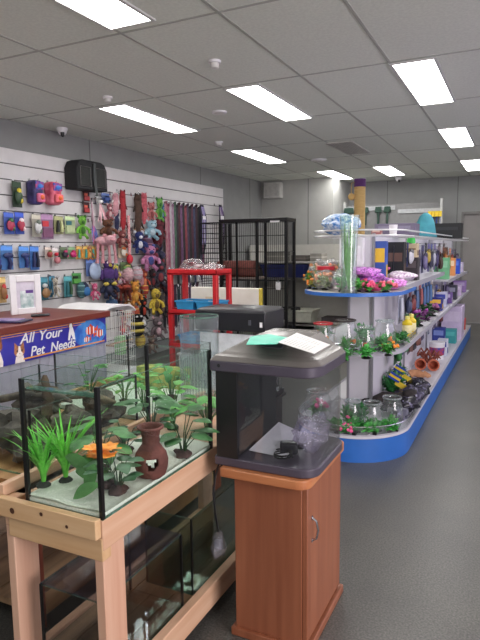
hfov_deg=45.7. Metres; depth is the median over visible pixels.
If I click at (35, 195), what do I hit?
backpack
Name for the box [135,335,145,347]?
plush toy
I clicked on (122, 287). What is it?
plush toy
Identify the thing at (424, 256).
pack
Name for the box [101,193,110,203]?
pack
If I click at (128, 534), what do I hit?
tank
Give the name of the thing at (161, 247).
plush toy
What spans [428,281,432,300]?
pack
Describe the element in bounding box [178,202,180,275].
lead
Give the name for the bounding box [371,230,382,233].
carton
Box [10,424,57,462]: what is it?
rock
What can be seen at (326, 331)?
bushy plant
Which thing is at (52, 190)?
backpack
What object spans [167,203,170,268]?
lead
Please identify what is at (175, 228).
lead
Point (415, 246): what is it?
carton
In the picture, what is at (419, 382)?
bag
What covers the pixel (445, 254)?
pack
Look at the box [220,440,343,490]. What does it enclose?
countertop
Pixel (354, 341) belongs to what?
bushy plant
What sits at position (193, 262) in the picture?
plastic bag
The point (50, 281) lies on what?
pack
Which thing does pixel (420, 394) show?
bag
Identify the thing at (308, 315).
box
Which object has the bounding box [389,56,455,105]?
recessed light
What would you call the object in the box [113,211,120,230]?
plush toy
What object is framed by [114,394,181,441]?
leafy plant
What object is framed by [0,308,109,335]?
countertop
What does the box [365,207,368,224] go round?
scoop
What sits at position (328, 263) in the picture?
bushy plant
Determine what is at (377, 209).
scoop
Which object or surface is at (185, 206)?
lead
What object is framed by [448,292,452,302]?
carton
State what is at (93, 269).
pack
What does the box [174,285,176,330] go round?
lead
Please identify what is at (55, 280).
plush toy
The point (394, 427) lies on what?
bushy plant
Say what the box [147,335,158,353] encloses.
plush toy
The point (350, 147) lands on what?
ceiling vent
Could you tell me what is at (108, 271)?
plush toy
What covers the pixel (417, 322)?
bushy plant
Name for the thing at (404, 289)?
shelf
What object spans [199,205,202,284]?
lead
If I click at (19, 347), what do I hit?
banner
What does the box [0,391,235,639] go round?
stand
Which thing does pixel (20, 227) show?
pack
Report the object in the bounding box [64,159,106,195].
pet carrier
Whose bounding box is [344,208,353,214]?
scoop
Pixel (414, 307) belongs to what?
pack
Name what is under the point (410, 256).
pack
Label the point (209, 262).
plastic bag
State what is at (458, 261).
carton
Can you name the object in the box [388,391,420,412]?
bag
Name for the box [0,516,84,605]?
shelf
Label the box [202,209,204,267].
lead
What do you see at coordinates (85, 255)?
pack
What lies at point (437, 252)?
pack
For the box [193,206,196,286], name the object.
lead
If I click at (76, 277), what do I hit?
pack
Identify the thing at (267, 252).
carton
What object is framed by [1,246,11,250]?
print
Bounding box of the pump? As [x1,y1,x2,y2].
[273,440,303,458]
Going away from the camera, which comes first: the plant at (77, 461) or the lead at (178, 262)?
the plant at (77, 461)
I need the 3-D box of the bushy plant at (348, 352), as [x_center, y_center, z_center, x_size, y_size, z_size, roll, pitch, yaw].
[0.602,0.193,3.287,0.134,0.080,0.138,3,8,26]
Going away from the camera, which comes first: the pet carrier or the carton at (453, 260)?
the pet carrier
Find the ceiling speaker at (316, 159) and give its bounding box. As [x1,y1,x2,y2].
[311,158,326,161]
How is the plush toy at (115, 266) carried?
hanging from the panel at (15, 165)
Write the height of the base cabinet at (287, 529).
0.622 m
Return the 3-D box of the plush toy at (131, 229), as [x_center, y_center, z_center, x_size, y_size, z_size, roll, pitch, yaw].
[-1.289,-0.988,6.694,0.141,0.208,0.078,-6,9,-36]
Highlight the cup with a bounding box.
[389,225,397,233]
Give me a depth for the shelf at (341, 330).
4.45 m
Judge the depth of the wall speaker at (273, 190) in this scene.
10.03 m
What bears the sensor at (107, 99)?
attached to the ceiling
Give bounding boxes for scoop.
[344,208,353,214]
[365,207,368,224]
[375,207,381,223]
[384,206,390,223]
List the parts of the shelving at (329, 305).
panel, shelf, shelf, shelf, shelf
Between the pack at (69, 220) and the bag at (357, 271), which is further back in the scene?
the pack at (69, 220)
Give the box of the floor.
[0,322,479,639]
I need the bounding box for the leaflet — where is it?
[249,422,301,457]
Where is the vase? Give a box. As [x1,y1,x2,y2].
[340,215,359,292]
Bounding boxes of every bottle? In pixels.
[402,316,411,336]
[409,314,415,334]
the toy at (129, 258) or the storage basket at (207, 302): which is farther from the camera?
the toy at (129, 258)
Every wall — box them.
[0,118,261,363]
[261,177,349,244]
[349,175,479,303]
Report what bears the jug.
in the tank at (98, 503)
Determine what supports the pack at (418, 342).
hanging from the gondola
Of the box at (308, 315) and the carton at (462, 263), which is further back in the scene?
the box at (308, 315)
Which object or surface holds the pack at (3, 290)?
hanging from the panel at (15, 165)
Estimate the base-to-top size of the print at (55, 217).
0.034 m
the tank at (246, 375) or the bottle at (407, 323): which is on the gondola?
the bottle at (407, 323)
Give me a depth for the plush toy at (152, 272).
7.10 m
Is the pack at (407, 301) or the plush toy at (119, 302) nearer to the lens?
the pack at (407, 301)
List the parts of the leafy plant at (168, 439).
stem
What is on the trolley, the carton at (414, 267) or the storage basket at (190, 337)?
the storage basket at (190, 337)
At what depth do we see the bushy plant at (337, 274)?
3.76 m
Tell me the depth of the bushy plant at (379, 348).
3.59 m
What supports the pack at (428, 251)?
hanging from the gondola
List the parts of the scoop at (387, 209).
blade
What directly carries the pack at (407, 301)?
hanging from the gondola
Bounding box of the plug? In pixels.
[211,464,226,559]
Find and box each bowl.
[313,321,333,331]
[334,318,357,348]
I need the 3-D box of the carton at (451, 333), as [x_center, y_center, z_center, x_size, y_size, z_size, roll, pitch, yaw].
[2.568,0.192,6.973,0.151,0.168,0.152,3,8,26]
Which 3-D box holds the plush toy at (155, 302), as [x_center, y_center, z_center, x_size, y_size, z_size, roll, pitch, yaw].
[-1.057,-0.242,7.165,0.223,0.345,0.124,-6,9,-36]
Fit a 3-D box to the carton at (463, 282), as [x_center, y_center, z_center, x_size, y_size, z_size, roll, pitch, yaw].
[3.088,-0.476,8.023,0.182,0.160,0.122,3,8,26]
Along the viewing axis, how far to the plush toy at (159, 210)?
7.19 m
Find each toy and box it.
[51,277,60,297]
[76,215,90,238]
[76,282,84,297]
[86,245,94,259]
[90,283,100,299]
[94,234,117,263]
[100,218,117,235]
[100,260,118,285]
[100,278,119,298]
[106,203,115,220]
[106,296,117,303]
[112,192,120,215]
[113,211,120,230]
[113,264,120,280]
[114,271,124,285]
[115,284,131,300]
[115,298,124,315]
[116,230,129,247]
[119,189,127,230]
[120,316,130,334]
[122,267,133,281]
[122,281,132,297]
[123,295,134,305]
[123,310,131,318]
[125,227,135,244]
[126,215,132,263]
[126,334,134,351]
[127,314,145,336]
[130,280,142,305]
[131,305,139,315]
[132,230,148,253]
[132,266,142,280]
[133,193,143,231]
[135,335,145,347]
[139,295,150,319]
[140,284,148,294]
[141,192,148,223]
[141,244,160,270]
[141,267,150,289]
[142,235,152,245]
[143,319,150,335]
[144,220,161,239]
[147,202,157,220]
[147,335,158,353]
[148,268,159,289]
[149,287,164,314]
[151,315,167,340]
[152,219,163,246]
[153,243,164,263]
[154,259,167,287]
[155,197,165,221]
[157,243,165,259]
[157,293,167,317]
[159,269,167,291]
[164,286,175,312]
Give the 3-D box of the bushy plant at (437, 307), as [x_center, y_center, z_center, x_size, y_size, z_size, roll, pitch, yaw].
[1.808,-0.101,5.309,0.191,0.130,0.212,6,10,43]
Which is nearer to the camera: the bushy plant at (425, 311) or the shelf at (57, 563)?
the shelf at (57, 563)
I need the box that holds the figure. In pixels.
[407,238,415,242]
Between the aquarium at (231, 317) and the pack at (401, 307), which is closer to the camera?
the aquarium at (231, 317)
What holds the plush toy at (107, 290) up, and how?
hanging from the panel at (15, 165)
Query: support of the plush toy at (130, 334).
hanging from the panel at (15, 165)
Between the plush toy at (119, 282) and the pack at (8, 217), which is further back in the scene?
the plush toy at (119, 282)
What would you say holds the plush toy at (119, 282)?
hanging from the panel at (15, 165)
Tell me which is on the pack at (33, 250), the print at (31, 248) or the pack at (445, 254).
the print at (31, 248)
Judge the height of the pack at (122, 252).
0.173 m
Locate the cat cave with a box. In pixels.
[417,213,436,236]
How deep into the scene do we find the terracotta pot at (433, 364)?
5.41 m
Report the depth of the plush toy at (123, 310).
6.69 m
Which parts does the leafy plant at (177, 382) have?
stem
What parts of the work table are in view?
leg, leg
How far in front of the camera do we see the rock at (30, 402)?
2.43 m
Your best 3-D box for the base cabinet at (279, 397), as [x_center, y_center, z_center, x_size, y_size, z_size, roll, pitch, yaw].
[0.008,0.683,3.620,0.487,0.440,0.320,3,8,26]
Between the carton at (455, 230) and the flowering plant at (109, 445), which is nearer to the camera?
the flowering plant at (109, 445)
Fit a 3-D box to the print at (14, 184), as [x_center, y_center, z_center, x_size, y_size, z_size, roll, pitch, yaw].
[-2.039,-1.237,5.203,0.002,0.044,0.102,3,8,26]
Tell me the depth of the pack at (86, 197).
6.03 m
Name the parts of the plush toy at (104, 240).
leg, leg, leg, leg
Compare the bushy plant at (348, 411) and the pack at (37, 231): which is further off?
the pack at (37, 231)
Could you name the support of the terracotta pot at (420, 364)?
on the gondola
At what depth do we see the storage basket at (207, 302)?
4.44 m
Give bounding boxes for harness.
[200,204,206,253]
[219,205,224,250]
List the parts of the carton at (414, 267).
label panel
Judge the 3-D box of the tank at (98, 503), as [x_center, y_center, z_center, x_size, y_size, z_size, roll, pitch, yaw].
[-0.354,0.309,1.799,0.275,0.356,0.601,3,8,26]
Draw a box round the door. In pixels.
[458,211,479,322]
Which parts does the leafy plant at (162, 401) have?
stem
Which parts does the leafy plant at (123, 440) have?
stem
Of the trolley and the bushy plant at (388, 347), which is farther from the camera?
the trolley
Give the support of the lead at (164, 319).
hanging from the panel at (15, 165)
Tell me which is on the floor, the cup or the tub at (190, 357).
the tub at (190, 357)
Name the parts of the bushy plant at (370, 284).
flower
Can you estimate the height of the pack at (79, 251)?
0.135 m
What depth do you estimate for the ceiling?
3.96 m
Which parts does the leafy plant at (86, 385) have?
stem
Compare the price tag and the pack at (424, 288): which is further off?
the price tag
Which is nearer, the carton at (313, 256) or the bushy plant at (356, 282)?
the bushy plant at (356, 282)
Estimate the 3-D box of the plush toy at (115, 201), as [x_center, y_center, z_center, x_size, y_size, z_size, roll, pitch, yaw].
[-1.396,-1.300,6.415,0.085,0.269,0.070,0,7,2]
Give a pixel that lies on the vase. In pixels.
(349, 251)
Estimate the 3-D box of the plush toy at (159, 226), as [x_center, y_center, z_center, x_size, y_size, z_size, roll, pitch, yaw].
[-1.040,-1.086,7.189,0.152,0.382,0.156,-6,9,-36]
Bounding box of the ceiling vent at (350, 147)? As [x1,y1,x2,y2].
[326,140,369,154]
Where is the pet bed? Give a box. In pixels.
[216,261,255,276]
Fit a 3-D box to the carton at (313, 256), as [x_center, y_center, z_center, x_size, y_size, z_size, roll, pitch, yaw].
[1.309,-1.045,9.484,0.202,0.130,0.304,3,8,26]
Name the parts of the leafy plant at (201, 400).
stem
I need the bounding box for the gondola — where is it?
[298,229,470,462]
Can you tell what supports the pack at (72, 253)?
hanging from the panel at (15, 165)
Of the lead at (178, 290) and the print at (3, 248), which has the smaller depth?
the print at (3, 248)
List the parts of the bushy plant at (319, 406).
flower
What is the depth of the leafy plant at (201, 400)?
2.15 m
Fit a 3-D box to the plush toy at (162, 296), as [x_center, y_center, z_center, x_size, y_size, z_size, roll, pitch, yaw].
[-1.004,-0.186,7.334,0.170,0.316,0.095,-6,9,-36]
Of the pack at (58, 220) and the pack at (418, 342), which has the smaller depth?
the pack at (418, 342)
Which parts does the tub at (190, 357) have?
lid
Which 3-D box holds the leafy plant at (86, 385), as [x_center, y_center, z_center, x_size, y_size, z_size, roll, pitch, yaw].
[-0.761,0.320,2.930,0.231,0.207,0.215,4,9,35]
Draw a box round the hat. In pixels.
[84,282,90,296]
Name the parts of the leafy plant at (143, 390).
stem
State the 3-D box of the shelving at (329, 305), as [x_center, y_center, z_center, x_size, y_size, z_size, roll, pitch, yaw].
[1.116,-0.582,9.707,1.800,1.400,0.620,3,8,26]
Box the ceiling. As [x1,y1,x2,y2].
[0,0,479,182]
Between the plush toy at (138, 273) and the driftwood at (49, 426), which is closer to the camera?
the driftwood at (49, 426)
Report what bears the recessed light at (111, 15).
in the ceiling
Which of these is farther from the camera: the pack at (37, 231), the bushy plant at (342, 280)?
the pack at (37, 231)
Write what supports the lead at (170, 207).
hanging from the panel at (15, 165)
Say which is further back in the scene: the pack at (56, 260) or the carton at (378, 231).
the pack at (56, 260)
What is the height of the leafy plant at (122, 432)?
0.171 m
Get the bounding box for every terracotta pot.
[415,358,426,369]
[427,359,439,370]
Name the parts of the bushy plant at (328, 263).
flower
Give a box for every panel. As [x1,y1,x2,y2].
[0,147,223,354]
[200,222,225,332]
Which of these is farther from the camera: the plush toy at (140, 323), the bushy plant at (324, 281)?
the plush toy at (140, 323)
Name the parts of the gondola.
spine panel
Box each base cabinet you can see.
[220,440,343,639]
[221,392,285,465]
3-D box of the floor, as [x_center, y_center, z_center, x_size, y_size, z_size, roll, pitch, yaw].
[1.216,0.895,3.980,8.000,0.100,13.950,3,8,26]
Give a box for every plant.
[6,421,80,488]
[11,408,107,483]
[62,362,107,391]
[64,416,136,467]
[65,453,97,498]
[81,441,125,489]
[83,450,143,496]
[103,419,141,455]
[105,372,144,401]
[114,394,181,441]
[116,370,164,410]
[149,374,197,430]
[152,363,191,398]
[156,405,218,458]
[174,391,215,434]
[303,271,314,288]
[306,278,320,289]
[307,398,329,418]
[309,258,325,287]
[313,269,335,289]
[315,325,334,335]
[321,258,338,287]
[323,417,342,430]
[330,272,352,291]
[333,269,354,282]
[335,263,355,290]
[336,422,354,433]
[339,336,352,348]
[340,403,355,423]
[341,338,362,349]
[344,347,356,360]
[346,415,358,429]
[347,418,366,433]
[350,278,367,291]
[351,401,368,423]
[353,322,376,342]
[356,342,378,358]
[359,278,379,291]
[359,421,379,434]
[365,416,374,422]
[370,335,382,350]
[374,417,388,431]
[377,280,397,291]
[377,335,392,351]
[379,341,399,355]
[380,332,400,344]
[383,419,398,432]
[387,414,398,422]
[393,331,409,344]
[401,313,423,331]
[411,308,430,326]
[416,303,437,320]
[424,303,442,315]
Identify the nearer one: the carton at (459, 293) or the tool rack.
the carton at (459, 293)
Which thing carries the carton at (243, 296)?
on the work table
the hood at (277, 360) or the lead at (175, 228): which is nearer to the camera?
the hood at (277, 360)
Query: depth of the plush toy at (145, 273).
6.96 m
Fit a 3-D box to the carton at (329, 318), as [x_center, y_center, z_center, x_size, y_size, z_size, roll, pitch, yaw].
[1.591,0.005,9.484,0.402,0.120,0.304,3,8,26]
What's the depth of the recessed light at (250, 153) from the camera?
7.37 m
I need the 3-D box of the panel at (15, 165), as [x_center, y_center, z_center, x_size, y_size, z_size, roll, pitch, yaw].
[-1.620,-0.613,6.127,0.151,2.120,6.450,3,8,26]
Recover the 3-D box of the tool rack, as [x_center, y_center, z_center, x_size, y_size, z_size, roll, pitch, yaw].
[2.604,-1.010,9.980,1.704,2.147,0.410,3,8,26]
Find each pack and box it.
[0,245,13,269]
[0,277,7,302]
[3,212,15,233]
[12,181,23,207]
[14,212,25,233]
[18,246,29,267]
[29,246,39,269]
[31,214,42,236]
[40,214,53,238]
[40,277,50,299]
[45,247,52,258]
[48,276,55,296]
[51,247,60,265]
[53,216,63,233]
[60,247,68,258]
[63,276,72,296]
[64,216,74,233]
[68,247,76,258]
[72,273,80,283]
[76,246,82,258]
[83,191,89,201]
[83,202,89,212]
[83,246,89,258]
[86,259,100,279]
[90,246,96,258]
[96,196,103,204]
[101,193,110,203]
[118,243,127,257]
[120,262,131,270]
[382,369,406,392]
[392,361,411,383]
[394,353,401,364]
[398,295,404,323]
[404,294,411,317]
[406,243,413,266]
[407,344,413,354]
[408,292,416,313]
[414,287,419,307]
[414,337,420,349]
[418,285,423,308]
[421,243,430,262]
[421,245,427,272]
[422,284,426,304]
[425,283,429,302]
[427,243,433,270]
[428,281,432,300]
[430,243,435,268]
[433,243,438,269]
[433,246,442,271]
[435,284,440,296]
[437,247,447,257]
[444,282,449,291]
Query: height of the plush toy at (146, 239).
0.185 m
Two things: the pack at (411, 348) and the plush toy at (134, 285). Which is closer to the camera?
the pack at (411, 348)
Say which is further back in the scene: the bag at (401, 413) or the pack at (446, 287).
the pack at (446, 287)
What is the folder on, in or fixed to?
on the tank at (246, 375)
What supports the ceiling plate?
attached to the ceiling
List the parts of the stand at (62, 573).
leg, rail, leg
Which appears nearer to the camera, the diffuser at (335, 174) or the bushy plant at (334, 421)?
the bushy plant at (334, 421)
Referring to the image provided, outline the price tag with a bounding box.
[276,280,280,289]
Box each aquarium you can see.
[53,336,210,418]
[195,304,283,395]
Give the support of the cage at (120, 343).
on the stand
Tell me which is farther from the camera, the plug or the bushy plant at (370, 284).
the bushy plant at (370, 284)
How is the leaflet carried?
in the tank at (246, 375)
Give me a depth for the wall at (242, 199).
7.25 m
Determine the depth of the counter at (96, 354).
3.51 m
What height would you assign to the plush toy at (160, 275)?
0.364 m
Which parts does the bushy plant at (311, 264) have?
flower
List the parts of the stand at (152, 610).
leg, leg, rail, rail, leg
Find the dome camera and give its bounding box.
[57,127,67,136]
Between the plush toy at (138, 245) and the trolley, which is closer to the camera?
the trolley
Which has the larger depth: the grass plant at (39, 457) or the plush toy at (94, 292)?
the plush toy at (94, 292)
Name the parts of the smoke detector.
plate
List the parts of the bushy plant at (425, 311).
flower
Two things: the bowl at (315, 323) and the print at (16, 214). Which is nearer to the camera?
the bowl at (315, 323)
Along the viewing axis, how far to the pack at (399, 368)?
4.52 m
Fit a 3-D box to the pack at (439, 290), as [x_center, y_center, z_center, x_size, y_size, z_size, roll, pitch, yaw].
[2.106,-0.291,6.112,0.114,0.180,0.115,-4,8,-23]
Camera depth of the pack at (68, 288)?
5.83 m
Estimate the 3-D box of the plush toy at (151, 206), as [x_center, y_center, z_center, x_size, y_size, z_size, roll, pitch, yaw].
[-1.094,-1.339,7.055,0.148,0.249,0.084,-6,9,-36]
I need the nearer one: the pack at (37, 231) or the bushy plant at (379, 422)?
the bushy plant at (379, 422)
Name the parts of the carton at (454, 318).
label panel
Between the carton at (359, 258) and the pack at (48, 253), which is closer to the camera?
the carton at (359, 258)
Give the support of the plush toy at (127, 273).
hanging from the panel at (15, 165)
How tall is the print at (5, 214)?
0.037 m
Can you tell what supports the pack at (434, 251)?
hanging from the gondola
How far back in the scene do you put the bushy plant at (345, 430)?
3.58 m
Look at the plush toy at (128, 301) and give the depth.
6.68 m
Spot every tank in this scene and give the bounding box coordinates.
[18,345,212,519]
[27,364,137,468]
[39,532,183,639]
[144,470,215,594]
[210,328,345,478]
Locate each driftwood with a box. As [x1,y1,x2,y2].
[0,391,72,402]
[8,420,55,433]
[33,375,59,415]
[65,390,115,403]
[358,389,416,411]
[408,369,430,377]
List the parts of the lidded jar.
lid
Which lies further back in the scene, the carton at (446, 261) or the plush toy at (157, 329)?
the plush toy at (157, 329)
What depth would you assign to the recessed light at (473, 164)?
8.34 m
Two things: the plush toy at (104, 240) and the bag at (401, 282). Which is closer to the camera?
the bag at (401, 282)
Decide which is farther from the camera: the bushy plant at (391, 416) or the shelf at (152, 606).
the bushy plant at (391, 416)
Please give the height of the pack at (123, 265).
0.117 m
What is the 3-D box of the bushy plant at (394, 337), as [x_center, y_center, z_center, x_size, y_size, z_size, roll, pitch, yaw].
[0.975,0.130,3.662,0.150,0.104,0.141,3,8,26]
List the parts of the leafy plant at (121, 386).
stem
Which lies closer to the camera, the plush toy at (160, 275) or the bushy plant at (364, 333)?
the bushy plant at (364, 333)
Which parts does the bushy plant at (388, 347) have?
flower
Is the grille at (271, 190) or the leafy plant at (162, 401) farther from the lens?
the grille at (271, 190)
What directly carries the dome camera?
attached to the ceiling
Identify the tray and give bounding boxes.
[0,318,32,323]
[107,363,135,376]
[219,217,295,223]
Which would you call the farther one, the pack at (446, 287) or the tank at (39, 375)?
the pack at (446, 287)
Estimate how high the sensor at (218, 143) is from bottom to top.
0.044 m
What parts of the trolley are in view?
leg, leg, leg, leg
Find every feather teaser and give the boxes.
[91,198,94,226]
[92,225,97,243]
[98,203,106,224]
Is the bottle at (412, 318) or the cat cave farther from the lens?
the cat cave
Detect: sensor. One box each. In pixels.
[102,95,112,102]
[215,141,222,145]
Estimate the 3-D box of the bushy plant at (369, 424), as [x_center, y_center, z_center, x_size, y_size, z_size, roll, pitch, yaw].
[0.818,0.679,3.586,0.140,0.088,0.162,3,8,26]
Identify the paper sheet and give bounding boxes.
[278,333,329,353]
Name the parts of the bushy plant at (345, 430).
flower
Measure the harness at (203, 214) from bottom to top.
0.704 m
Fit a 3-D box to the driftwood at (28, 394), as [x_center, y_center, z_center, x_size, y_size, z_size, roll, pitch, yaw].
[-0.887,0.334,2.406,0.395,0.076,0.041,1,7,14]
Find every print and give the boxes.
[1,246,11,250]
[4,213,13,216]
[12,182,20,186]
[15,213,23,216]
[19,247,28,250]
[30,247,38,250]
[32,214,40,218]
[40,277,47,281]
[41,215,52,219]
[54,216,62,219]
[64,276,71,280]
[65,216,74,219]
[86,259,99,262]
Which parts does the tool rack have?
white rail, white rail, post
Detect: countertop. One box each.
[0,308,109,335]
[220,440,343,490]
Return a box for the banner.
[0,317,105,366]
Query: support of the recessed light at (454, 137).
in the ceiling
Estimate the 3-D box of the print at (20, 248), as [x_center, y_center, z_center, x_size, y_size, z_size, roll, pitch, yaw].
[-2.015,-0.663,5.310,0.002,0.039,0.115,3,8,26]
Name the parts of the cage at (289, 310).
post, wire panel, post, post, post, post, post, wire panel, post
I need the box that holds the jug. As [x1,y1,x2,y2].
[134,422,167,480]
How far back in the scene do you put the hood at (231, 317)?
3.41 m
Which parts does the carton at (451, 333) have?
label panel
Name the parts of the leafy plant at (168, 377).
stem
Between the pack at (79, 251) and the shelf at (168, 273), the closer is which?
the shelf at (168, 273)
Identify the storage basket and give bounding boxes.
[174,298,204,309]
[177,331,202,343]
[195,299,228,308]
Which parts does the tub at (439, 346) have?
lid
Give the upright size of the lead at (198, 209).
1.035 m
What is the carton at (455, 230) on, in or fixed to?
on the gondola
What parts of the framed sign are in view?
frame, frame rail, frame rail, frame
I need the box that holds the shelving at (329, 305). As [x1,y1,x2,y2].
[250,244,347,326]
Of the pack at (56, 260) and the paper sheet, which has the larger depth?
the pack at (56, 260)
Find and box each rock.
[0,408,48,453]
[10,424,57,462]
[11,382,66,424]
[50,404,94,441]
[82,388,126,427]
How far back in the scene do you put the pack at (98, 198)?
6.20 m
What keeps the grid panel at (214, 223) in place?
on the floor
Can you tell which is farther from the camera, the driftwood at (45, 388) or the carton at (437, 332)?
the carton at (437, 332)
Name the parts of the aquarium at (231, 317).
trim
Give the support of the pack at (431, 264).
hanging from the gondola
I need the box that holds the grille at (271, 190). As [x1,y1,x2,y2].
[265,184,278,196]
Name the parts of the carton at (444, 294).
label panel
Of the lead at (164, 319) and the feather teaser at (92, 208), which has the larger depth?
the lead at (164, 319)
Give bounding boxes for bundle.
[417,347,441,362]
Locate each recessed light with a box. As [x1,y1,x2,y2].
[51,0,155,30]
[96,103,200,133]
[223,83,313,121]
[229,148,287,163]
[315,170,353,179]
[371,165,405,175]
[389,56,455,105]
[436,126,475,147]
[459,159,479,170]
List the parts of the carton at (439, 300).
label panel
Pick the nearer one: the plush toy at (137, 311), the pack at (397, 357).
the pack at (397, 357)
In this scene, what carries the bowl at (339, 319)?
on the gondola
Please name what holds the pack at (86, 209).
hanging from the panel at (15, 165)
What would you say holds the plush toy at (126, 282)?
hanging from the panel at (15, 165)
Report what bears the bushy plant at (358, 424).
on the gondola
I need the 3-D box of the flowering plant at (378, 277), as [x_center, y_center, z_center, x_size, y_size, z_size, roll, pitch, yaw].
[0.864,-0.273,3.710,0.199,0.075,0.183,3,8,26]
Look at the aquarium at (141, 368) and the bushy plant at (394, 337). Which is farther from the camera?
the bushy plant at (394, 337)
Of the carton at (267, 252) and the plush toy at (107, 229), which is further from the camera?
the carton at (267, 252)
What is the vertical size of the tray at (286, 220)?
0.045 m
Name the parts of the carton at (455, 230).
label panel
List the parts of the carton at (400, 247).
label panel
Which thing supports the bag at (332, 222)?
on the gondola
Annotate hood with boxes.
[195,304,283,332]
[210,328,345,378]
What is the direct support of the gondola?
on the floor
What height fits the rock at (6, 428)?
0.181 m
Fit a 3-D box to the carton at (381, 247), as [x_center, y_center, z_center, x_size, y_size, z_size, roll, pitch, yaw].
[0.965,-0.383,3.939,0.102,0.320,0.062,3,8,26]
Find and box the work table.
[189,315,278,386]
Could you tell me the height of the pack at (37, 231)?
0.217 m
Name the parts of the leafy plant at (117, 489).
stem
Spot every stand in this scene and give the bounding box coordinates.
[0,374,220,627]
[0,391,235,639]
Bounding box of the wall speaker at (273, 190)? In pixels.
[264,182,282,198]
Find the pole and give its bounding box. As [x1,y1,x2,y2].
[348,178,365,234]
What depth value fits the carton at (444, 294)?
6.04 m
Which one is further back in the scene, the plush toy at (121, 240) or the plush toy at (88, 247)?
the plush toy at (121, 240)
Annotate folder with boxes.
[246,334,286,344]
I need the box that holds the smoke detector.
[208,59,220,69]
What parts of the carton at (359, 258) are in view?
label panel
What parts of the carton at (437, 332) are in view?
label panel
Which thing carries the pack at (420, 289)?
hanging from the gondola
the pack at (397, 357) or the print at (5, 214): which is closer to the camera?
the pack at (397, 357)
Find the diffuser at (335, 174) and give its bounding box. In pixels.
[319,171,351,178]
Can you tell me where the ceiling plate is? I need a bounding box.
[212,110,226,114]
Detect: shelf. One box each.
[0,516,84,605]
[52,504,234,639]
[167,272,231,274]
[169,346,199,349]
[224,277,263,278]
[298,325,470,438]
[307,286,411,292]
[314,229,468,240]
[329,290,467,350]
[406,272,440,284]
[433,271,465,281]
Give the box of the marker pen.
[31,313,49,316]
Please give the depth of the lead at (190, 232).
7.89 m
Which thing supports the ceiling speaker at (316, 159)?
attached to the ceiling
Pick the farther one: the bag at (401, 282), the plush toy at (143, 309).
the plush toy at (143, 309)
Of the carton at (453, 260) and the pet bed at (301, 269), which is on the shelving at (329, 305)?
the pet bed at (301, 269)
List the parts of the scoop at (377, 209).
blade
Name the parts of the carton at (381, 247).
label panel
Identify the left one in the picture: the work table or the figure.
the work table
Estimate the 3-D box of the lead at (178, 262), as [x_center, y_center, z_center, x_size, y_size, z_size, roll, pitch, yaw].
[-0.832,-0.972,7.614,0.055,1.128,0.041,-5,8,-28]
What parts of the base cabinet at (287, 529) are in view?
handle, door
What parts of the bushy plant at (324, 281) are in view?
flower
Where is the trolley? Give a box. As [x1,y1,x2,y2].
[167,268,231,365]
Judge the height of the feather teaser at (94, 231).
0.266 m
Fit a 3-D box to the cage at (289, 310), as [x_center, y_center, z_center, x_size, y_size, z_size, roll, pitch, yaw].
[0.222,-0.421,7.270,0.933,1.711,0.306,3,8,26]
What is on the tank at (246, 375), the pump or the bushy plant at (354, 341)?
the pump
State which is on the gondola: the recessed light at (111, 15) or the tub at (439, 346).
the tub at (439, 346)
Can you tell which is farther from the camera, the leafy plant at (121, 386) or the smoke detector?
the smoke detector
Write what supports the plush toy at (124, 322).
hanging from the panel at (15, 165)
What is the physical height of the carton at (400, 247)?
0.315 m
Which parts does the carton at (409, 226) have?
label panel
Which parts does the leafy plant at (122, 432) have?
stem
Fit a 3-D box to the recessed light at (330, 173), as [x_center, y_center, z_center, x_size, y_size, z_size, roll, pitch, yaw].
[1.579,-2.387,9.399,0.296,0.010,1.236,3,8,26]
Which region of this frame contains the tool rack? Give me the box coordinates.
[343,198,442,234]
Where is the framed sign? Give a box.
[8,274,41,314]
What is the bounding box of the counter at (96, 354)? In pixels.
[0,308,109,409]
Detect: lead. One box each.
[162,289,165,333]
[164,201,168,271]
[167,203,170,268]
[169,201,172,268]
[171,204,174,268]
[173,202,176,275]
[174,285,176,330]
[176,204,179,288]
[177,284,180,326]
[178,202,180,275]
[180,205,183,278]
[182,203,185,267]
[184,205,187,267]
[186,203,189,287]
[188,283,190,297]
[189,206,191,277]
[190,204,193,276]
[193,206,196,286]
[195,204,197,275]
[197,207,200,279]
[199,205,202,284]
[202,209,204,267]
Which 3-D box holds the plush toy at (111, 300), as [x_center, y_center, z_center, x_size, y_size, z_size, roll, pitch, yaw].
[-1.445,-0.203,6.442,0.099,0.163,0.124,2,8,21]
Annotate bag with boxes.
[179,258,209,269]
[202,262,224,269]
[292,412,330,452]
[321,213,360,234]
[334,283,363,290]
[352,267,381,276]
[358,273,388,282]
[387,271,417,280]
[388,278,407,288]
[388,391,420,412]
[390,407,408,421]
[394,384,424,402]
[406,377,430,395]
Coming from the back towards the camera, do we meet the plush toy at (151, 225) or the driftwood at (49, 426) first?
the plush toy at (151, 225)
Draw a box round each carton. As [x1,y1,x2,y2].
[191,287,262,304]
[267,252,289,260]
[296,255,309,260]
[310,253,326,260]
[321,315,346,324]
[339,238,364,289]
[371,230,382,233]
[375,223,419,235]
[375,241,387,276]
[388,242,405,273]
[406,243,418,256]
[406,257,419,279]
[429,297,443,310]
[432,326,445,339]
[434,258,449,278]
[434,291,447,306]
[435,223,462,238]
[438,338,447,355]
[441,304,464,339]
[443,285,457,299]
[446,328,456,343]
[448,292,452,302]
[450,258,455,275]
[452,280,466,291]
[454,284,461,295]
[456,259,460,273]
[460,262,463,271]
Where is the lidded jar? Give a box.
[317,266,334,288]
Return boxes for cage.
[58,302,135,376]
[219,217,295,333]
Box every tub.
[177,349,200,387]
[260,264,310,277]
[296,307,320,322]
[429,340,444,359]

